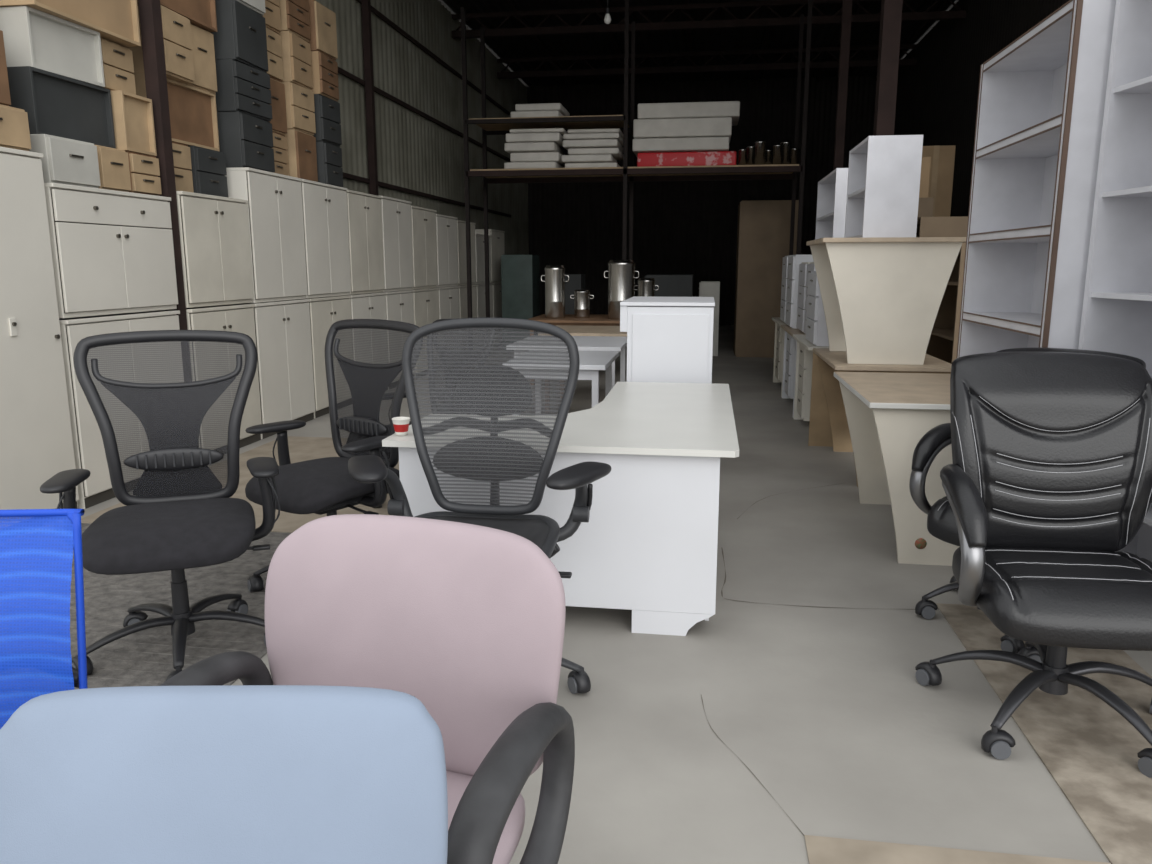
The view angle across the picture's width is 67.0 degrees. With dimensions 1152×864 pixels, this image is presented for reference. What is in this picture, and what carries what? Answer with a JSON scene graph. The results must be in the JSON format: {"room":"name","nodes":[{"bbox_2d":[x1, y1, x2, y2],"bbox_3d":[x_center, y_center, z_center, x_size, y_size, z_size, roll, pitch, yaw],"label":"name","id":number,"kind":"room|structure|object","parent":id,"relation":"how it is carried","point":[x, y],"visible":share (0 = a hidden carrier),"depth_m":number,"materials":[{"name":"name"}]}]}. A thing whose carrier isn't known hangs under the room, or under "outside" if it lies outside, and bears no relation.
{"room":"furniture warehouse","nodes":[
{"label":"furniture warehouse","id":0,"kind":"room"},
{"bbox_2d":[315,0,528,254],"bbox_3d":[-2.366,-3.454,11.323,0.040,5.200,17.400,2,11,8],"label":"wall","id":1,"kind":"structure","parent":0,"point":[414,152],"depth_m":12.45,"materials":[{"name":"metal"}]},
{"bbox_2d":[338,0,510,216],"bbox_3d":[-2.044,-4.520,13.025,0.030,2.050,9.600,2,11,8],"label":"trim rail","id":2,"kind":"object","parent":1,"relation":"attached to","point":[376,12],"visible":0.68,"depth_m":12.03,"materials":[{"name":"brown metal"}]},
{"bbox_2d":[81,325,1151,863],"bbox_3d":[0.876,0.252,6.093,28.000,0.100,36.000,2,11,8],"label":"floor","id":3,"kind":"structure","parent":0,"point":[828,709],"depth_m":2.72,"materials":[{"name":"concrete"}]},
{"bbox_2d":[0,147,78,509],"bbox_3d":[-3.036,-0.439,4.366,0.516,1.910,0.678,2,11,8],"label":"tall cabinet","id":4,"kind":"object","parent":3,"relation":"on","point":[36,441],"visible":0.85,"depth_m":4.42,"materials":[{"name":"metal"}]},
{"bbox_2d":[0,104,30,150],"bbox_3d":[-3.049,-1.492,4.227,0.512,0.208,0.480,2,11,8],"label":"drawer pedestal","id":5,"kind":"object","parent":4,"relation":"on","point":[14,125],"visible":0.92,"depth_m":4.32,"materials":[{"name":"wood"}]},
{"bbox_2d":[0,509,87,728],"bbox_3d":[-1.132,0.636,1.418,0.673,0.915,0.653,-1,11,-4],"label":"mesh office chair","id":6,"kind":"object","parent":3,"relation":"on","point":[36,545],"visible":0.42,"depth_m":1.56,"materials":[{"name":"fabric"}]},
{"bbox_2d":[59,310,179,508],"bbox_3d":[-2.905,-0.186,5.316,0.516,1.055,1.028,2,11,8],"label":"storage cabinet","id":7,"kind":"object","parent":3,"relation":"on","point":[89,451],"visible":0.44,"depth_m":4.89,"materials":[{"name":"beige laminate"}]},
{"bbox_2d":[44,183,177,317],"bbox_3d":[-2.904,-1.061,5.153,0.518,0.705,1.038,2,11,8],"label":"upper cabinet","id":8,"kind":"object","parent":7,"relation":"on","point":[112,250],"visible":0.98,"depth_m":5.00,"materials":[{"name":"beige laminate"}]},
{"bbox_2d":[29,134,100,187],"bbox_3d":[-2.969,-1.477,4.784,0.512,0.248,0.380,2,11,8],"label":"drawer pedestal","id":9,"kind":"object","parent":8,"relation":"on","point":[67,161],"visible":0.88,"depth_m":4.68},
{"bbox_2d":[7,66,115,148],"bbox_3d":[-2.993,-1.795,4.876,0.420,0.338,0.630,2,11,8],"label":"open box","id":10,"kind":"object","parent":9,"relation":"on","point":[57,105],"visible":0.69,"depth_m":4.78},
{"bbox_2d":[0,6,104,86],"bbox_3d":[-2.994,-2.109,4.810,0.438,0.298,0.554,2,11,8],"label":"open box","id":11,"kind":"object","parent":10,"relation":"on","point":[32,37],"visible":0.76,"depth_m":4.69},
{"bbox_2d":[0,0,140,46],"bbox_3d":[-2.951,-2.481,4.892,0.475,0.398,0.898,2,11,8],"label":"open box","id":12,"kind":"object","parent":11,"relation":"on","point":[116,21],"visible":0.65,"depth_m":5.01,"materials":[{"name":"wood"}]},
{"bbox_2d":[94,145,130,191],"bbox_3d":[-2.926,-1.545,5.135,0.492,0.248,0.260,2,11,8],"label":"drawer pedestal","id":13,"kind":"object","parent":8,"relation":"on","point":[114,171],"visible":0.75,"depth_m":5.08,"materials":[{"name":"wood"}]},
{"bbox_2d":[125,151,161,195],"bbox_3d":[-2.884,-1.599,5.417,0.492,0.248,0.280,2,11,8],"label":"drawer pedestal","id":14,"kind":"object","parent":8,"relation":"on","point":[144,169],"visible":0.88,"depth_m":5.36,"materials":[{"name":"wood"}]},
{"bbox_2d":[111,90,156,155],"bbox_3d":[-2.897,-1.885,5.343,0.475,0.338,0.308,2,11,8],"label":"open box","id":15,"kind":"object","parent":14,"relation":"on","point":[133,120],"visible":0.49,"depth_m":5.30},
{"bbox_2d":[100,37,135,94],"bbox_3d":[-2.940,-2.198,5.274,0.399,0.298,0.322,2,11,8],"label":"drawer pedestal","id":16,"kind":"object","parent":15,"relation":"on","point":[118,67],"visible":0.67,"depth_m":5.24,"materials":[{"name":"wood"}]},
{"bbox_2d":[138,0,187,329],"bbox_3d":[-2.650,-2.120,5.508,0.110,4.780,0.110,2,11,8],"label":"steel post","id":17,"kind":"object","parent":3,"relation":"on","point":[149,10],"visible":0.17,"depth_m":5.50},
{"bbox_2d":[70,523,290,688],"bbox_3d":[-1.973,0.703,3.469,1.860,0.008,2.100,2,11,8],"label":"rug","id":18,"kind":"object","parent":3,"relation":"on","point":[144,657],"visible":0.14,"depth_m":3.33,"materials":[{"name":"carpet"}]},
{"bbox_2d":[40,330,279,680],"bbox_3d":[-1.382,0.235,2.965,0.727,1.116,0.699,-4,11,-18],"label":"mesh office chair","id":19,"kind":"object","parent":18,"relation":"on","point":[167,406],"visible":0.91,"depth_m":3.10,"materials":[{"name":"fabric"}]},
{"bbox_2d":[245,319,421,591],"bbox_3d":[-1.025,0.099,3.676,0.721,1.116,0.657,8,13,36],"label":"mesh office chair","id":20,"kind":"object","parent":18,"relation":"on","point":[366,387],"visible":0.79,"depth_m":3.71,"materials":[{"name":"fabric"}]},
{"bbox_2d":[0,685,447,863],"bbox_3d":[-0.397,0.770,0.797,0.636,0.887,0.627,0,11,-1],"label":"office chair","id":21,"kind":"object","parent":3,"relation":"on","point":[214,774],"visible":1,"depth_m":0.92,"materials":[{"name":"blue fabric"}]},
{"bbox_2d":[186,304,261,447],"bbox_3d":[-2.750,-0.385,6.351,0.516,1.055,0.838,2,11,8],"label":"storage cabinet","id":22,"kind":"object","parent":3,"relation":"on","point":[239,318],"visible":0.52,"depth_m":6.46,"materials":[{"name":"laminate"}]},
{"bbox_2d":[176,191,253,307],"bbox_3d":[-2.749,-1.285,6.183,0.516,0.755,0.848,2,11,8],"label":"storage cabinet","id":23,"kind":"object","parent":22,"relation":"on","point":[214,230],"visible":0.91,"depth_m":6.07,"materials":[{"name":"laminate"}]},
{"bbox_2d":[172,142,193,192],"bbox_3d":[-2.866,-1.787,5.888,0.382,0.338,0.370,2,11,8],"label":"drawer pedestal","id":24,"kind":"object","parent":23,"relation":"on","point":[182,166],"visible":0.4,"depth_m":5.93,"materials":[{"name":"wood"}]},
{"bbox_2d":[188,146,227,196],"bbox_3d":[-2.793,-1.860,6.269,0.412,0.338,0.380,2,11,8],"label":"drawer pedestal","id":25,"kind":"object","parent":23,"relation":"on","point":[208,170],"visible":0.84,"depth_m":6.19,"materials":[{"name":"metal"}]},
{"bbox_2d":[134,73,219,151],"bbox_3d":[-2.848,-2.188,6.014,0.373,0.398,0.736,2,11,8],"label":"open box","id":26,"kind":"object","parent":25,"relation":"on","point":[192,110],"visible":0.41,"depth_m":6.06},
{"bbox_2d":[126,4,194,83],"bbox_3d":[-2.830,-2.555,5.755,0.459,0.418,0.364,2,11,8],"label":"drawer pedestal","id":27,"kind":"object","parent":26,"relation":"on","point":[177,39],"visible":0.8,"depth_m":5.70,"materials":[{"name":"wood"}]},
{"bbox_2d":[137,0,216,31],"bbox_3d":[-2.818,-2.991,5.849,0.433,0.398,0.747,2,11,8],"label":"open box","id":28,"kind":"object","parent":27,"relation":"on","point":[200,13],"visible":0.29,"depth_m":6.02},
{"bbox_2d":[186,24,217,93],"bbox_3d":[-2.804,-2.628,6.133,0.399,0.418,0.352,2,11,8],"label":"drawer pedestal","id":29,"kind":"object","parent":26,"relation":"on","point":[203,50],"visible":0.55,"depth_m":6.12,"materials":[{"name":"wood"}]},
{"bbox_2d":[81,436,398,532],"bbox_3d":[-1.465,0.287,5.639,2.100,0.004,2.380,2,11,8],"label":"sheet","id":30,"kind":"object","parent":3,"relation":"on","point":[301,449],"visible":0.02,"depth_m":5.60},
{"bbox_2d":[240,299,314,438],"bbox_3d":[-2.618,-0.554,7.225,0.516,1.055,0.938,2,11,8],"label":"storage cabinet","id":31,"kind":"object","parent":3,"relation":"on","point":[282,328],"visible":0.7,"depth_m":7.12,"materials":[{"name":"beige laminate"}]},
{"bbox_2d":[225,167,307,302],"bbox_3d":[-2.618,-1.569,7.035,0.516,1.000,0.888,2,11,8],"label":"storage cabinet","id":32,"kind":"object","parent":31,"relation":"on","point":[275,207],"visible":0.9,"depth_m":6.89,"materials":[{"name":"beige laminate"}]},
{"bbox_2d":[217,111,274,171],"bbox_3d":[-2.677,-2.226,6.737,0.500,0.400,0.512,2,11,8],"label":"drawer pedestal","id":33,"kind":"object","parent":32,"relation":"on","point":[245,140],"visible":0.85,"depth_m":6.51,"materials":[{"name":"metal"}]},
{"bbox_2d":[215,59,272,120],"bbox_3d":[-2.678,-2.601,6.665,0.502,0.360,0.516,2,11,8],"label":"drawer pedestal","id":34,"kind":"object","parent":33,"relation":"on","point":[241,87],"visible":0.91,"depth_m":6.46,"materials":[{"name":"metal"}]},
{"bbox_2d":[211,0,268,72],"bbox_3d":[-2.678,-2.986,6.591,0.502,0.420,0.516,2,11,8],"label":"drawer pedestal","id":35,"kind":"object","parent":34,"relation":"on","point":[240,36],"visible":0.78,"depth_m":6.39,"materials":[{"name":"wood"}]},
{"bbox_2d":[273,132,288,175],"bbox_3d":[-2.654,-2.301,7.234,0.400,0.360,0.412,2,11,8],"label":"drawer pedestal","id":36,"kind":"object","parent":32,"relation":"on","point":[280,146],"visible":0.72,"depth_m":7.26,"materials":[{"name":"wood"}]},
{"bbox_2d":[268,78,286,134],"bbox_3d":[-2.652,-2.686,7.160,0.396,0.420,0.406,2,11,8],"label":"drawer pedestal","id":37,"kind":"object","parent":36,"relation":"on","point":[279,121],"visible":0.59,"depth_m":7.20,"materials":[{"name":"wood"}]},
{"bbox_2d":[266,27,283,82],"bbox_3d":[-2.653,-3.081,7.083,0.398,0.380,0.409,2,11,8],"label":"drawer pedestal","id":38,"kind":"object","parent":37,"relation":"on","point":[274,46],"visible":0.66,"depth_m":7.11,"materials":[{"name":"wood"}]},
{"bbox_2d":[307,295,350,417],"bbox_3d":[-2.483,-0.727,8.124,0.516,1.055,0.888,2,11,8],"label":"storage cabinet","id":39,"kind":"object","parent":3,"relation":"on","point":[324,311],"visible":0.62,"depth_m":7.83,"materials":[{"name":"wood"}]},
{"bbox_2d":[299,179,350,298],"bbox_3d":[-2.482,-1.742,7.934,0.516,1.000,0.938,2,11,8],"label":"storage cabinet","id":40,"kind":"object","parent":39,"relation":"on","point":[325,214],"visible":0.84,"depth_m":7.84,"materials":[{"name":"beige laminate"}]},
{"bbox_2d":[284,129,317,181],"bbox_3d":[-2.563,-2.414,7.661,0.448,0.420,0.410,2,11,8],"label":"drawer pedestal","id":41,"kind":"object","parent":40,"relation":"on","point":[302,157],"visible":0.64,"depth_m":7.52,"materials":[{"name":"wood"}]},
{"bbox_2d":[282,81,315,134],"bbox_3d":[-2.563,-2.809,7.586,0.450,0.380,0.414,2,11,8],"label":"drawer pedestal","id":42,"kind":"object","parent":41,"relation":"on","point":[299,100],"visible":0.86,"depth_m":7.47,"materials":[{"name":"wood"}]},
{"bbox_2d":[279,31,312,89],"bbox_3d":[-2.563,-3.194,7.511,0.450,0.400,0.414,2,11,8],"label":"drawer pedestal","id":43,"kind":"object","parent":42,"relation":"on","point":[296,52],"visible":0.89,"depth_m":7.37,"materials":[{"name":"wood"}]},
{"bbox_2d":[279,0,310,41],"bbox_3d":[-2.562,-3.569,7.439,0.446,0.360,0.407,2,11,8],"label":"drawer pedestal","id":44,"kind":"object","parent":43,"relation":"on","point":[294,14],"visible":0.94,"depth_m":7.36,"materials":[{"name":"wood"}]},
{"bbox_2d":[316,141,342,186],"bbox_3d":[-2.473,-2.478,8.099,0.500,0.380,0.416,2,11,8],"label":"drawer pedestal","id":45,"kind":"object","parent":40,"relation":"on","point":[329,156],"visible":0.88,"depth_m":7.95,"materials":[{"name":"metal"}]},
{"bbox_2d":[313,94,341,146],"bbox_3d":[-2.472,-2.863,8.025,0.496,0.400,0.408,2,11,8],"label":"drawer pedestal","id":46,"kind":"object","parent":45,"relation":"on","point":[327,110],"visible":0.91,"depth_m":7.90,"materials":[{"name":"metal"}]},
{"bbox_2d":[311,51,338,101],"bbox_3d":[-2.472,-3.238,7.952,0.498,0.360,0.412,2,11,8],"label":"drawer pedestal","id":47,"kind":"object","parent":46,"relation":"on","point":[324,68],"visible":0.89,"depth_m":7.81,"materials":[{"name":"wood"}]},
{"bbox_2d":[308,0,337,60],"bbox_3d":[-2.473,-3.623,7.879,0.500,0.420,0.416,2,11,8],"label":"drawer pedestal","id":48,"kind":"object","parent":47,"relation":"on","point":[323,33],"visible":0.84,"depth_m":7.76,"materials":[{"name":"wood"}]},
{"bbox_2d":[159,514,574,863],"bbox_3d":[-0.355,0.649,1.365,0.684,0.910,0.683,4,11,18],"label":"office chair","id":49,"kind":"object","parent":3,"relation":"on","point":[467,621],"visible":0.7,"depth_m":1.46,"materials":[{"name":"pink fabric"}]},
{"bbox_2d":[348,292,386,319],"bbox_3d":[-2.348,-0.900,9.023,0.516,1.055,0.938,2,11,8],"label":"storage cabinet","id":50,"kind":"object","parent":3,"relation":"on","point":[368,305],"visible":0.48,"depth_m":8.89,"materials":[{"name":"beige laminate"}]},
{"bbox_2d":[346,190,384,294],"bbox_3d":[-2.347,-1.910,8.833,0.516,0.990,0.888,2,11,8],"label":"storage cabinet","id":51,"kind":"object","parent":50,"relation":"on","point":[364,210],"visible":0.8,"depth_m":8.75,"materials":[{"name":"wood"}]},
{"bbox_2d":[361,0,378,195],"bbox_3d":[-2.418,-3.058,10.378,0.100,4.780,0.100,2,11,8],"label":"steel post","id":52,"kind":"object","parent":3,"relation":"on","point":[366,4],"visible":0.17,"depth_m":10.18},
{"bbox_2d":[386,290,415,378],"bbox_3d":[-2.213,-1.073,9.921,0.516,1.055,0.888,2,11,8],"label":"storage cabinet","id":53,"kind":"object","parent":3,"relation":"on","point":[399,304],"visible":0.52,"depth_m":9.80,"materials":[{"name":"metal"}]},
{"bbox_2d":[381,196,413,291],"bbox_3d":[-2.212,-2.088,9.731,0.516,1.000,0.938,2,11,8],"label":"storage cabinet","id":54,"kind":"object","parent":53,"relation":"on","point":[396,213],"visible":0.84,"depth_m":9.65,"materials":[{"name":"beige laminate"}]},
{"bbox_2d":[412,288,439,378],"bbox_3d":[-2.074,-1.251,10.844,0.516,1.055,0.988,2,11,8],"label":"storage cabinet","id":55,"kind":"object","parent":3,"relation":"on","point":[426,301],"visible":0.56,"depth_m":10.68,"materials":[{"name":"metal"}]},
{"bbox_2d":[411,206,437,288],"bbox_3d":[-2.073,-2.246,10.657,0.516,0.960,0.938,2,11,8],"label":"storage cabinet","id":56,"kind":"object","parent":55,"relation":"on","point":[424,234],"visible":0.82,"depth_m":10.57,"materials":[{"name":"metal"}]},
{"bbox_2d":[436,286,459,318],"bbox_3d":[-1.932,-1.433,11.791,0.516,1.055,0.938,2,11,8],"label":"storage cabinet","id":57,"kind":"object","parent":3,"relation":"on","point":[449,305],"visible":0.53,"depth_m":11.66,"materials":[{"name":"beige laminate"}]},
{"bbox_2d":[436,214,458,286],"bbox_3d":[-1.935,-2.404,11.584,0.516,0.920,0.938,2,11,8],"label":"storage cabinet","id":58,"kind":"object","parent":57,"relation":"on","point":[446,226],"visible":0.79,"depth_m":11.50,"materials":[{"name":"metal"}]},
{"bbox_2d":[459,285,476,317],"bbox_3d":[-1.793,-1.611,12.714,0.516,1.055,0.938,2,11,8],"label":"storage cabinet","id":59,"kind":"object","parent":3,"relation":"on","point":[463,288],"visible":0.16,"depth_m":12.46,"materials":[{"name":"metal"}]},
{"bbox_2d":[457,220,475,285],"bbox_3d":[-1.796,-2.567,12.510,0.516,0.890,0.938,2,11,8],"label":"storage cabinet","id":60,"kind":"object","parent":59,"relation":"on","point":[461,225],"visible":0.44,"depth_m":12.31,"materials":[{"name":"metal"}]},
{"bbox_2d":[348,318,611,693],"bbox_3d":[-0.321,0.245,2.757,0.784,1.176,0.697,7,13,34],"label":"mesh office chair","id":61,"kind":"object","parent":3,"relation":"on","point":[493,391],"visible":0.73,"depth_m":2.89,"materials":[{"name":"fabric"}]},
{"bbox_2d":[493,282,501,345],"bbox_3d":[-1.504,-1.980,14.633,0.516,1.055,0.988,2,11,8],"label":"storage cabinet","id":62,"kind":"object","parent":3,"relation":"on","point":[497,290],"visible":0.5,"depth_m":14.36,"materials":[{"name":"metal"}]},
{"bbox_2d":[475,229,504,282],"bbox_3d":[-1.518,-2.898,14.360,0.516,0.840,0.938,2,11,8],"label":"storage cabinet","id":63,"kind":"object","parent":62,"relation":"on","point":[497,236],"visible":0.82,"depth_m":14.18,"materials":[{"name":"metal"}]},
{"bbox_2d":[501,255,539,345],"bbox_3d":[-0.894,-2.093,14.040,0.512,1.500,0.600,2,11,8],"label":"filing cabinet","id":64,"kind":"object","parent":3,"relation":"on","point":[520,285],"visible":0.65,"depth_m":13.72,"materials":[{"name":"green metal"}]},
{"bbox_2d":[382,382,738,635],"bbox_3d":[0.057,0.235,4.026,1.300,0.715,1.750,2,11,8],"label":"reception desk","id":65,"kind":"object","parent":3,"relation":"on","point":[647,547],"visible":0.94,"depth_m":3.20,"materials":[{"name":"white laminate"}]},
{"bbox_2d":[505,350,619,408],"bbox_3d":[-0.075,-0.139,5.904,0.650,0.740,0.900,2,11,8],"label":"table","id":66,"kind":"object","parent":3,"relation":"on","point":[591,362],"visible":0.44,"depth_m":5.52,"materials":[{"name":"laminate"}]},
{"bbox_2d":[509,336,626,387],"bbox_3d":[-0.026,-0.376,7.137,0.880,0.740,1.000,2,11,8],"label":"table","id":67,"kind":"object","parent":3,"relation":"on","point":[584,343],"visible":0.31,"depth_m":6.93,"materials":[{"name":"laminate"}]},
{"bbox_2d":[527,314,619,384],"bbox_3d":[0.303,-0.979,10.266,1.600,0.740,1.200,2,11,8],"label":"wooden table","id":68,"kind":"object","parent":3,"relation":"on","point":[593,320],"visible":0.27,"depth_m":9.71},
{"bbox_2d":[541,265,568,318],"bbox_3d":[-0.241,-1.614,10.020,0.236,0.600,0.246,-8,14,-37],"label":"stockpot","id":69,"kind":"object","parent":68,"relation":"on","point":[554,275],"visible":1,"depth_m":9.93,"materials":[{"name":"silver metal"}]},
{"bbox_2d":[604,260,638,319],"bbox_3d":[0.514,-1.613,9.855,0.307,0.660,0.307,-8,13,-36],"label":"stock pot","id":70,"kind":"object","parent":68,"relation":"on","point":[621,277],"visible":0.81,"depth_m":9.73,"materials":[{"name":"silver metal"}]},
{"bbox_2d":[460,0,812,353],"bbox_3d":[0.773,-3.243,11.818,4.410,4.600,1.060,2,11,8],"label":"storage rack","id":71,"kind":"object","parent":3,"relation":"on","point":[490,126],"visible":0.8,"depth_m":11.61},
{"bbox_2d":[504,128,568,168],"bbox_3d":[-0.504,-3.822,11.883,0.801,0.518,0.830,2,11,8],"label":"stack","id":72,"kind":"object","parent":71,"relation":"in","point":[543,147],"visible":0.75,"depth_m":11.52,"materials":[{"name":"white plastic"}]},
{"bbox_2d":[510,103,568,117],"bbox_3d":[-0.478,-4.294,11.795,0.667,0.188,0.817,2,11,8],"label":"stack","id":73,"kind":"object","parent":71,"relation":"in","point":[541,109],"visible":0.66,"depth_m":11.43,"materials":[{"name":"white plastic"}]},
{"bbox_2d":[562,128,623,167],"bbox_3d":[0.246,-3.791,11.775,0.763,0.498,0.832,2,11,8],"label":"stack","id":74,"kind":"object","parent":71,"relation":"in","point":[586,148],"visible":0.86,"depth_m":11.41,"materials":[{"name":"white plastic"}]},
{"bbox_2d":[632,101,739,166],"bbox_3d":[1.465,-3.905,11.576,1.363,0.798,0.821,2,11,8],"label":"stack","id":75,"kind":"object","parent":71,"relation":"in","point":[683,133],"visible":0.92,"depth_m":11.21,"materials":[{"name":"white plastic"}]},
{"bbox_2d":[620,296,714,382],"bbox_3d":[0.566,-0.233,5.321,0.520,1.145,0.890,2,11,8],"label":"cabinet","id":76,"kind":"object","parent":3,"relation":"on","point":[670,339],"depth_m":4.83,"materials":[{"name":"white laminate"}]},
{"bbox_2d":[645,274,692,296],"bbox_3d":[1.393,-1.767,13.142,0.712,1.200,0.600,2,11,8],"label":"filing cabinet","id":77,"kind":"object","parent":3,"relation":"on","point":[670,285],"visible":0.09,"depth_m":12.76,"materials":[{"name":"metal"}]},
{"bbox_2d":[699,281,719,355],"bbox_3d":[2.001,-1.720,13.162,0.312,1.100,0.400,2,11,8],"label":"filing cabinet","id":78,"kind":"object","parent":3,"relation":"on","point":[706,288],"visible":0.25,"depth_m":12.91,"materials":[{"name":"metal"}]},
{"bbox_2d":[733,200,798,357],"bbox_3d":[2.839,-2.290,13.081,0.862,2.250,0.900,2,11,8],"label":"tall cabinet","id":79,"kind":"object","parent":3,"relation":"on","point":[763,226],"visible":0.82,"depth_m":12.64,"materials":[{"name":"brown laminate"}]},
{"bbox_2d":[781,325,804,417],"bbox_3d":[2.287,-0.600,8.270,0.600,0.750,1.220,2,11,8],"label":"office desk","id":80,"kind":"object","parent":3,"relation":"on","point":[790,344],"visible":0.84,"depth_m":8.49,"materials":[{"name":"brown wood"}]},
{"bbox_2d":[785,255,813,328],"bbox_3d":[2.317,-1.366,8.437,0.512,0.688,0.540,2,11,8],"label":"drawer pedestal","id":81,"kind":"object","parent":80,"relation":"on","point":[794,261],"visible":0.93,"depth_m":8.24,"materials":[{"name":"metal"}]},
{"bbox_2d":[793,334,832,446],"bbox_3d":[2.105,-0.366,7.056,0.600,0.750,1.220,2,11,8],"label":"office desk","id":82,"kind":"object","parent":3,"relation":"on","point":[810,404],"visible":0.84,"depth_m":6.58,"materials":[{"name":"beige laminate"}]},
{"bbox_2d":[805,271,828,345],"bbox_3d":[2.047,-0.951,6.653,0.512,0.548,0.540,2,11,8],"label":"drawer pedestal","id":83,"kind":"object","parent":82,"relation":"on","point":[816,327],"visible":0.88,"depth_m":6.46,"materials":[{"name":"metal"}]},
{"bbox_2d":[833,0,851,170],"bbox_3d":[3.091,-3.038,10.274,0.120,4.780,0.120,2,11,8],"label":"steel post","id":84,"kind":"object","parent":3,"relation":"on","point":[846,15],"visible":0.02,"depth_m":10.04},
{"bbox_2d":[813,348,951,486],"bbox_3d":[1.997,-0.125,5.801,0.720,0.752,1.140,2,11,8],"label":"office desk","id":85,"kind":"object","parent":3,"relation":"on","point":[830,362],"visible":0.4,"depth_m":6.23,"materials":[{"name":"brown wood"}]},
{"bbox_2d":[806,237,965,364],"bbox_3d":[1.940,-0.858,5.617,0.820,0.752,0.900,2,11,8],"label":"office desk","id":86,"kind":"object","parent":85,"relation":"on","point":[882,297],"visible":0.91,"depth_m":5.22,"materials":[{"name":"beige wood"}]},
{"bbox_2d":[815,168,847,239],"bbox_3d":[2.162,-1.756,7.006,0.310,0.600,1.100,2,11,8],"label":"shelf box","id":87,"kind":"object","parent":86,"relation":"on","point":[832,189],"visible":0.3,"depth_m":7.09,"materials":[{"name":"white laminate"}]},
{"bbox_2d":[845,135,922,237],"bbox_3d":[1.944,-1.532,5.548,0.310,0.590,0.720,2,11,8],"label":"shelf box","id":88,"kind":"object","parent":86,"relation":"on","point":[884,172],"visible":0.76,"depth_m":5.21,"materials":[{"name":"white laminate"}]},
{"bbox_2d":[916,216,967,242],"bbox_3d":[3.228,-1.078,8.109,0.400,1.750,1.100,2,11,8],"label":"shelf box","id":89,"kind":"object","parent":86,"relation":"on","point":[926,226],"visible":0.15,"depth_m":7.43,"materials":[{"name":"brown laminate"}]},
{"bbox_2d":[922,145,955,216],"bbox_3d":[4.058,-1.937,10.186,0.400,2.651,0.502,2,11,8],"label":"cardboard box","id":90,"kind":"object","parent":89,"relation":"on","point":[942,157],"visible":0.26,"depth_m":9.75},
{"bbox_2d":[873,0,902,135],"bbox_3d":[2.910,-2.651,8.265,0.180,4.780,0.180,2,11,8],"label":"steel post","id":91,"kind":"object","parent":3,"relation":"on","point":[891,10],"visible":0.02,"depth_m":8.06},
{"bbox_2d":[834,372,958,565],"bbox_3d":[1.703,0.141,4.419,0.650,0.752,1.130,2,11,8],"label":"office desk","id":92,"kind":"object","parent":3,"relation":"on","point":[888,414],"visible":0.63,"depth_m":3.97,"materials":[{"name":"brown wood"}]},
{"bbox_2d":[926,243,965,363],"bbox_3d":[3.038,-0.712,6.869,0.400,1.500,1.100,2,11,8],"label":"shelf box","id":93,"kind":"object","parent":3,"relation":"on","point":[943,341],"visible":0.09,"depth_m":7.32,"materials":[{"name":"brown laminate"}]},
{"bbox_2d":[804,835,1110,863],"bbox_3d":[0.790,1.104,1.396,0.683,0.004,1.330,2,11,8],"label":"rug","id":94,"kind":"object","parent":3,"relation":"on","point":[820,850],"visible":1,"depth_m":2.02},
{"bbox_2d":[956,0,1115,358],"bbox_3d":[2.219,-0.641,4.174,0.363,2.382,1.243,2,11,8],"label":"bookcase","id":95,"kind":"object","parent":3,"relation":"on","point":[1042,96],"visible":0.56,"depth_m":4.36,"materials":[{"name":"white laminate"}]},
{"bbox_2d":[936,603,1151,863],"bbox_3d":[1.514,0.974,2.070,0.545,0.005,2.900,2,11,8],"label":"rug","id":96,"kind":"object","parent":3,"relation":"on","point":[1090,750],"visible":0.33,"depth_m":2.53,"materials":[{"name":"carpet"}]},
{"bbox_2d":[909,347,1145,652],"bbox_3d":[1.695,0.223,3.270,0.693,1.024,0.720,-10,14,-41],"label":"chair","id":97,"kind":"object","parent":96,"relation":"on","point":[941,522],"visible":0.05,"depth_m":3.34,"materials":[{"name":"leather"}]},
{"bbox_2d":[915,351,1151,777],"bbox_3d":[1.458,0.332,2.568,0.757,1.076,0.701,2,11,13],"label":"chair","id":98,"kind":"object","parent":96,"relation":"on","point":[1049,476],"visible":1,"depth_m":2.62,"materials":[{"name":"black leather"}]},
{"bbox_2d":[1078,0,1151,561],"bbox_3d":[2.243,-0.486,2.787,0.340,2.600,1.500,0,11,-1],"label":"bookcase","id":99,"kind":"object","parent":3,"relation":"on","point":[1117,302],"visible":0.36,"depth_m":3.45,"materials":[{"name":"laminate"}]},
{"bbox_2d":[438,0,958,86],"bbox_3d":[1.622,-6.168,11.565,7.750,0.028,14.850,2,11,8],"label":"ceiling","id":100,"kind":"structure","parent":0,"point":[866,34],"depth_m":15.23,"materials":[{"name":"metal"}]},
{"bbox_2d":[526,76,876,325],"bbox_3d":[2.674,-5.005,19.222,7.700,5.260,0.028,2,11,8],"label":"wall","id":101,"kind":"structure","parent":0,"point":[680,227],"depth_m":19.25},
{"bbox_2d":[497,44,917,78],"bbox_3d":[2.266,-6.741,15.861,7.586,0.340,0.100,2,11,8],"label":"roof truss","id":102,"kind":"object","parent":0,"point":[902,62],"depth_m":15.84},
{"bbox_2d":[452,0,965,38],"bbox_3d":[1.828,-6.180,12.947,7.586,0.340,0.100,2,11,8],"label":"roof truss","id":103,"kind":"object","parent":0,"point":[913,16],"depth_m":12.95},
{"bbox_2d":[505,0,948,88],"bbox_3d":[2.038,-6.103,11.489,6.460,0.040,14.800,2,11,8],"label":"roof","id":104,"kind":"structure","parent":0,"point":[944,3],"depth_m":15.03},
{"bbox_2d":[894,0,1068,216],"bbox_3d":[5.387,-3.466,11.390,0.028,5.200,15.000,2,11,8],"label":"wall","id":105,"kind":"structure","parent":0,"point":[937,97],"depth_m":12.79,"materials":[{"name":"metal"}]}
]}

